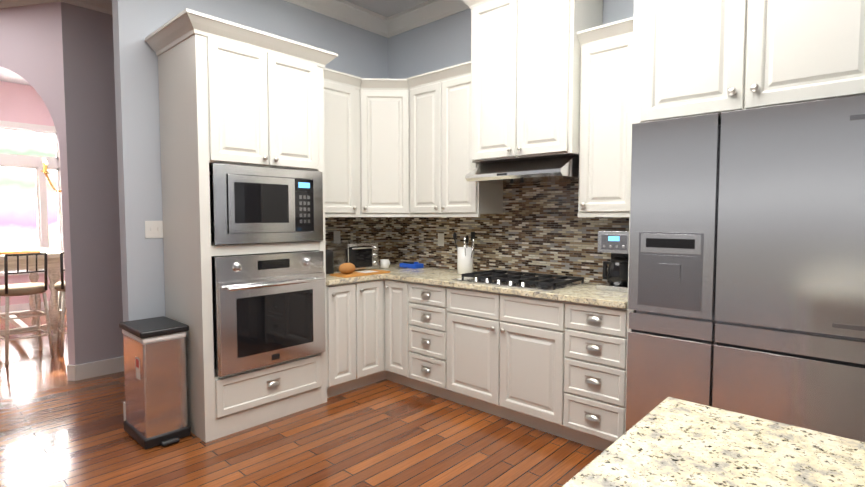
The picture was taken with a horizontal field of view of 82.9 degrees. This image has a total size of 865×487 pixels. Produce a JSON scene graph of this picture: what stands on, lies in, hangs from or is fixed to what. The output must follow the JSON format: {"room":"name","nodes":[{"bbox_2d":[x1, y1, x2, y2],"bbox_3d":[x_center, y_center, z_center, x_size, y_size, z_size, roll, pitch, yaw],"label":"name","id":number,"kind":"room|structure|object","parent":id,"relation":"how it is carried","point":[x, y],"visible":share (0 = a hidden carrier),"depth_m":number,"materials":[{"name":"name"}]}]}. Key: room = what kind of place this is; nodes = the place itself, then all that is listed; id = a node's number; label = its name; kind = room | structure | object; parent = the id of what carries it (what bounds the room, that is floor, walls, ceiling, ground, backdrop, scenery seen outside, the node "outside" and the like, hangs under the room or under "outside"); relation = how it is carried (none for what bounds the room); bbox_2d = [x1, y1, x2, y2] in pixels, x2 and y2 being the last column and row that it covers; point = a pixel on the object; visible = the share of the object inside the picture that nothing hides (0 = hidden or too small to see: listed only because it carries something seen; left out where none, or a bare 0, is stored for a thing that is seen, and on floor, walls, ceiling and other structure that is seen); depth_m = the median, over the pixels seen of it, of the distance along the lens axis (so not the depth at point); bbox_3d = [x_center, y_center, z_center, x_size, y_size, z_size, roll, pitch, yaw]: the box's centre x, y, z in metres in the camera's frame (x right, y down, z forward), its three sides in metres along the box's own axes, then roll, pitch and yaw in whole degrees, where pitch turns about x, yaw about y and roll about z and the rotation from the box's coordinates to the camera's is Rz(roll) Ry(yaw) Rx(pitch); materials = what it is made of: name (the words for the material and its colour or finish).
{"room":"kitchen","nodes":[
{"label":"kitchen","id":0,"kind":"room"},
{"bbox_2d":[0,81,65,305],"bbox_3d":[-7.496,-0.538,5.283,0.120,3.250,9.120,3,4,42],"label":"wall","id":1,"kind":"structure","parent":0,"point":[21,103],"depth_m":6.97,"materials":[{"name":"pink paint"}]},
{"bbox_2d":[0,120,64,275],"bbox_3d":[-5.838,-0.635,7.013,0.110,2.155,1.055,3,4,42],"label":"window","id":2,"kind":"structure","parent":1,"relation":"in","point":[21,161],"depth_m":7.14,"materials":[{"name":"white wood"}]},
{"bbox_2d":[0,299,65,312],"bbox_3d":[-7.628,1.033,5.123,0.016,0.130,8.580,3,4,42],"label":"baseboard","id":3,"kind":"structure","parent":1,"relation":"attached to","point":[19,307],"depth_m":7.01,"materials":[{"name":"white wood"}]},
{"bbox_2d":[0,2,74,364],"bbox_3d":[-4.743,-0.495,4.496,3.600,3.250,0.150,1,3,12],"label":"wall","id":4,"kind":"structure","parent":0,"point":[31,49],"depth_m":4.04,"materials":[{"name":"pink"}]},
{"bbox_2d":[0,0,60,8],"bbox_3d":[-4.742,-2.041,4.284,3.658,0.140,0.100,1,3,12],"label":"crown molding","id":5,"kind":"structure","parent":4,"relation":"attached to","point":[9,3],"depth_m":4.02,"materials":[{"name":"white"}]},
{"bbox_2d":[67,365,75,380],"bbox_3d":[-4.756,1.067,4.499,3.610,0.130,0.016,1,3,12],"label":"baseboard","id":6,"kind":"structure","parent":4,"relation":"attached to","point":[71,372],"depth_m":4.11,"materials":[{"name":"white wood"}]},
{"bbox_2d":[61,2,123,364],"bbox_3d":[-2.219,-0.522,4.980,0.120,3.250,2.450,3,4,42],"label":"wall","id":7,"kind":"structure","parent":0,"point":[89,92],"depth_m":4.16,"materials":[{"name":"grey paint"}]},
{"bbox_2d":[60,0,111,14],"bbox_3d":[-2.198,-2.067,4.756,0.100,0.140,2.388,3,4,42],"label":"crown molding","id":8,"kind":"structure","parent":7,"relation":"attached to","point":[103,6],"depth_m":4.11,"materials":[{"name":"white"}]},
{"bbox_2d":[76,356,123,380],"bbox_3d":[-2.209,1.041,4.975,0.016,0.130,2.330,3,4,42],"label":"baseboard","id":9,"kind":"structure","parent":7,"relation":"attached to","point":[98,368],"depth_m":4.23,"materials":[{"name":"white wood"}]},
{"bbox_2d":[0,0,428,85],"bbox_3d":[-2.593,-1.998,1.654,17.000,0.060,10.500,3,4,42],"label":"ceiling","id":10,"kind":"structure","parent":0,"point":[387,8],"depth_m":4.40,"materials":[{"name":"grey paint"}]},
{"bbox_2d":[41,158,61,191],"bbox_3d":[-4.029,-1.367,5.430,0.571,1.609,0.558,3,4,42],"label":"chandelier","id":11,"kind":"object","parent":10,"relation":"hanging from","point":[45,171],"visible":0.35,"depth_m":5.27,"materials":[{"name":"gold metal"}]},
{"bbox_2d":[112,0,387,321],"bbox_3d":[-1.212,-0.473,4.082,0.120,3.250,2.420,3,4,42],"label":"wall","id":12,"kind":"structure","parent":0,"point":[362,53],"depth_m":3.26,"materials":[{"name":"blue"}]},
{"bbox_2d":[123,402,125,420],"bbox_3d":[-1.956,1.130,3.342,0.136,0.130,0.231,3,4,42],"label":"baseboard","id":13,"kind":"structure","parent":12,"relation":"attached to","point":[124,408],"depth_m":3.29,"materials":[{"name":"white wood"}]},
{"bbox_2d":[145,221,162,237],"bbox_3d":[-1.864,-0.094,3.288,0.013,0.116,0.116,3,4,42],"label":"light switch","id":14,"kind":"object","parent":12,"relation":"attached to","point":[153,229],"visible":0.83,"depth_m":3.29,"materials":[{"name":"white plastic"}]},
{"bbox_2d":[157,28,324,174],"bbox_3d":[-1.299,-0.892,3.399,0.619,0.760,0.850,3,4,42],"label":"upper cabinet","id":15,"kind":"object","parent":12,"relation":"attached to","point":[230,100],"depth_m":3.11,"materials":[{"name":"white paint"}]},
{"bbox_2d":[209,163,322,244],"bbox_3d":[-1.245,-0.261,3.414,0.546,0.490,0.781,3,4,42],"label":"microwave","id":16,"kind":"object","parent":15,"relation":"in","point":[250,204],"visible":0.98,"depth_m":3.19,"materials":[{"name":"silver metal"}]},
{"bbox_2d":[310,68,360,215],"bbox_3d":[-0.914,-0.808,4.034,0.339,1.125,0.560,3,4,42],"label":"upper cabinet","id":17,"kind":"object","parent":12,"relation":"attached to","point":[341,177],"depth_m":3.98,"materials":[{"name":"white paint"}]},
{"bbox_2d":[284,0,387,37],"bbox_3d":[-1.205,-2.017,3.842,0.100,0.140,2.400,3,4,42],"label":"crown molding","id":18,"kind":"structure","parent":12,"relation":"attached to","point":[356,15],"depth_m":4.35,"materials":[{"name":"white wood"}]},
{"bbox_2d":[334,231,339,242],"bbox_3d":[-0.854,-0.054,4.387,0.007,0.116,0.072,3,4,42],"label":"electrical outlet","id":19,"kind":"object","parent":12,"relation":"attached to","point":[336,236],"visible":0.85,"depth_m":4.38,"materials":[{"name":"white plastic"}]},
{"bbox_2d":[0,309,602,486],"bbox_3d":[-2.593,1.307,1.834,17.000,0.060,10.500,3,4,42],"label":"floor","id":20,"kind":"structure","parent":0,"point":[58,428],"depth_m":2.95,"materials":[{"name":"brown wood"}]},
{"bbox_2d":[0,252,53,364],"bbox_3d":[-3.986,0.602,4.768,0.440,1.031,0.394,2,4,36],"label":"stool","id":21,"kind":"object","parent":20,"relation":"on","point":[19,289],"visible":1,"depth_m":4.68,"materials":[{"name":"beige"}]},
{"bbox_2d":[0,247,63,341],"bbox_3d":[-4.772,0.566,5.604,1.450,1.010,0.780,3,4,42],"label":"dining table","id":22,"kind":"object","parent":20,"relation":"on","point":[53,261],"visible":0.71,"depth_m":5.35,"materials":[{"name":"brown wood"}]},
{"bbox_2d":[54,252,66,355],"bbox_3d":[-3.648,0.586,5.063,0.394,1.031,0.440,-3,4,-43],"label":"stool","id":23,"kind":"object","parent":20,"relation":"on","point":[60,288],"visible":0.27,"depth_m":4.87,"materials":[{"name":"beige"}]},
{"bbox_2d":[119,316,190,448],"bbox_3d":[-1.739,0.856,3.086,0.459,0.705,0.273,3,4,42],"label":"trash can","id":24,"kind":"object","parent":20,"relation":"on","point":[155,374],"visible":0.98,"depth_m":2.98,"materials":[{"name":"silver metal"}]},
{"bbox_2d":[186,348,328,442],"bbox_3d":[-1.299,0.993,3.501,0.619,0.385,0.850,3,4,42],"label":"base cabinet","id":25,"kind":"object","parent":20,"relation":"on","point":[217,407],"depth_m":3.17,"materials":[{"name":"white paint"}]},
{"bbox_2d":[211,251,325,376],"bbox_3d":[-1.237,0.428,3.445,0.667,0.736,0.781,3,4,42],"label":"oven","id":26,"kind":"object","parent":25,"relation":"in","point":[268,308],"visible":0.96,"depth_m":3.21,"materials":[{"name":"silver metal"}]},
{"bbox_2d":[325,284,356,396],"bbox_3d":[-0.908,0.725,3.915,0.619,0.875,0.270,3,4,42],"label":"base cabinet","id":27,"kind":"object","parent":20,"relation":"on","point":[340,299],"depth_m":3.71,"materials":[{"name":"white paint"}]},
{"bbox_2d":[324,264,416,283],"bbox_3d":[-0.593,0.252,4.220,0.639,0.037,1.178,3,4,42],"label":"countertop","id":28,"kind":"structure","parent":27,"relation":"on","point":[329,279],"depth_m":3.87,"materials":[{"name":"beige stone"}]},
{"bbox_2d":[325,250,333,273],"bbox_3d":[-0.868,0.147,4.018,0.120,0.192,0.119,3,4,42],"label":"coffee grinder","id":29,"kind":"object","parent":28,"relation":"on","point":[329,261],"visible":0.56,"depth_m":3.97,"materials":[{"name":"black plastic"}]},
{"bbox_2d":[327,242,377,270],"bbox_3d":[-0.677,0.113,4.241,0.319,0.236,0.330,3,4,42],"label":"toaster oven","id":30,"kind":"object","parent":28,"relation":"on","point":[361,255],"visible":0.83,"depth_m":4.13,"materials":[{"name":"silver metal"}]},
{"bbox_2d":[330,263,389,277],"bbox_3d":[-0.576,0.196,3.943,0.195,0.102,0.460,3,4,42],"label":"cutting board","id":31,"kind":"object","parent":28,"relation":"on","point":[346,270],"visible":1,"depth_m":3.82,"materials":[{"name":"brown wood"}]},
{"bbox_2d":[380,259,389,267],"bbox_3d":[-0.425,0.182,4.446,0.080,0.075,0.106,3,4,42],"label":"mug","id":32,"kind":"object","parent":28,"relation":"on","point":[384,263],"visible":1,"depth_m":4.41,"materials":[{"name":"white ceramic"}]},
{"bbox_2d":[400,262,423,268],"bbox_3d":[-0.245,0.195,4.406,0.200,0.054,0.271,3,4,42],"label":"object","id":33,"kind":"object","parent":28,"relation":"on","point":[414,265],"visible":1,"depth_m":4.42,"materials":[{"name":"blue plastic"}]},
{"bbox_2d":[357,280,384,387],"bbox_3d":[-0.724,0.714,4.116,0.619,0.875,0.275,3,4,42],"label":"base cabinet","id":34,"kind":"object","parent":20,"relation":"on","point":[370,322],"depth_m":3.92,"materials":[{"name":"white paint"}]},
{"bbox_2d":[385,280,408,386],"bbox_3d":[-0.092,0.712,4.165,0.290,0.875,0.620,3,4,42],"label":"base cabinet","id":35,"kind":"object","parent":20,"relation":"on","point":[396,291],"depth_m":3.93,"materials":[{"name":"white paint"}]},
{"bbox_2d":[409,284,444,398],"bbox_3d":[0.160,0.724,3.935,0.393,0.875,0.620,3,4,42],"label":"base cabinet","id":36,"kind":"object","parent":20,"relation":"on","point":[426,301],"depth_m":3.71,"materials":[{"name":"white paint"}]},
{"bbox_2d":[445,288,564,437],"bbox_3d":[0.650,0.749,3.488,0.934,0.875,0.620,3,4,42],"label":"base cabinet","id":37,"kind":"object","parent":20,"relation":"on","point":[505,355],"depth_m":3.22,"materials":[{"name":"white paint"}]},
{"bbox_2d":[385,268,628,307],"bbox_3d":[0.543,0.289,3.548,1.947,0.037,0.640,3,4,42],"label":"countertop","id":38,"kind":"structure","parent":37,"relation":"on","point":[587,293],"depth_m":3.17,"materials":[{"name":"beige stone"}]},
{"bbox_2d":[453,232,474,273],"bbox_3d":[0.275,0.076,3.959,0.178,0.341,0.161,3,4,42],"label":"utensil crock","id":39,"kind":"object","parent":38,"relation":"on","point":[464,259],"visible":0.9,"depth_m":3.92,"materials":[{"name":"white ceramic"}]},
{"bbox_2d":[452,269,588,291],"bbox_3d":[0.613,0.251,3.465,0.800,0.044,0.515,3,4,42],"label":"cooktop","id":40,"kind":"object","parent":38,"relation":"in","point":[539,282],"visible":1,"depth_m":3.37,"materials":[{"name":"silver metal"}]},
{"bbox_2d":[596,230,628,292],"bbox_3d":[1.203,0.106,3.124,0.210,0.372,0.260,3,4,42],"label":"coffee maker","id":41,"kind":"object","parent":38,"relation":"on","point":[615,243],"visible":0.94,"depth_m":3.05,"materials":[{"name":"silver metal"}]},
{"bbox_2d":[565,304,632,450],"bbox_3d":[1.133,0.772,3.048,0.373,0.875,0.620,3,4,42],"label":"base cabinet","id":42,"kind":"object","parent":20,"relation":"on","point":[596,338],"depth_m":2.81,"materials":[{"name":"white paint"}]},
{"bbox_2d":[562,397,864,486],"bbox_3d":[0.331,0.919,-0.083,1.430,0.922,2.350,3,4,42],"label":"kitchen island","id":43,"kind":"object","parent":20,"relation":"on","point":[670,442],"visible":1,"depth_m":0.93,"materials":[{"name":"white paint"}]},
{"bbox_2d":[625,95,864,441],"bbox_3d":[1.604,0.312,2.460,0.944,1.818,0.795,3,4,42],"label":"fridge","id":44,"kind":"object","parent":20,"relation":"on","point":[746,295],"visible":0.9,"depth_m":2.12,"materials":[{"name":"silver metal"}]},
{"bbox_2d":[388,0,633,283],"bbox_3d":[0.951,-0.450,3.663,3.640,3.250,0.120,3,4,42],"label":"wall","id":45,"kind":"structure","parent":0,"point":[445,42],"depth_m":4.34,"materials":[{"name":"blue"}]},
{"bbox_2d":[361,77,408,215],"bbox_3d":[-0.412,-0.827,4.375,0.619,1.125,0.620,3,4,42],"label":"upper cabinet","id":46,"kind":"object","parent":45,"relation":"attached to","point":[395,162],"depth_m":4.15,"materials":[{"name":"white paint"}]},
{"bbox_2d":[387,0,469,37],"bbox_3d":[0.877,-1.998,3.498,3.640,0.140,0.100,3,4,42],"label":"crown molding","id":47,"kind":"structure","parent":45,"relation":"attached to","point":[425,13],"depth_m":4.37,"materials":[{"name":"white wood"}]},
{"bbox_2d":[438,233,443,245],"bbox_3d":[0.074,-0.034,4.388,0.072,0.116,0.007,3,4,42],"label":"electrical outlet","id":48,"kind":"object","parent":45,"relation":"attached to","point":[440,239],"visible":1,"depth_m":4.38,"materials":[{"name":"white plastic"}]},
{"bbox_2d":[409,64,504,215],"bbox_3d":[0.180,-0.808,4.023,0.730,1.125,0.340,3,4,42],"label":"upper cabinet","id":49,"kind":"object","parent":45,"relation":"attached to","point":[438,185],"depth_m":3.90,"materials":[{"name":"white paint"}]},
{"bbox_2d":[465,0,602,163],"bbox_3d":[0.711,-1.182,3.449,0.800,1.185,0.440,3,4,42],"label":"upper cabinet","id":50,"kind":"object","parent":45,"relation":"attached to","point":[523,72],"depth_m":3.26,"materials":[{"name":"white paint"}]},
{"bbox_2d":[465,155,578,184],"bbox_3d":[0.685,-0.503,3.458,0.750,0.165,0.514,3,4,42],"label":"range hood","id":51,"kind":"object","parent":50,"relation":"attached to","point":[556,169],"visible":0.98,"depth_m":3.28,"materials":[{"name":"silver metal"}]},
{"bbox_2d":[573,18,631,215],"bbox_3d":[1.202,-0.757,3.091,0.440,1.125,0.340,3,4,42],"label":"upper cabinet","id":52,"kind":"object","parent":45,"relation":"attached to","point":[604,149],"depth_m":3.00,"materials":[{"name":"white paint"}]},
{"bbox_2d":[625,0,864,131],"bbox_3d":[1.645,-1.205,2.458,1.032,1.172,0.640,3,4,42],"label":"upper cabinet","id":53,"kind":"object","parent":45,"relation":"attached to","point":[688,58],"depth_m":2.26,"materials":[{"name":"white paint"}]},
{"label":"outside","id":54,"kind":"structure","parent":0,"visible":0},
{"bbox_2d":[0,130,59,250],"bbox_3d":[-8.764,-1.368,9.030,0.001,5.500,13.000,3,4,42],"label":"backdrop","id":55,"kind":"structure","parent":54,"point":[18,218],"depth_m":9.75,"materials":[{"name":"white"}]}
]}

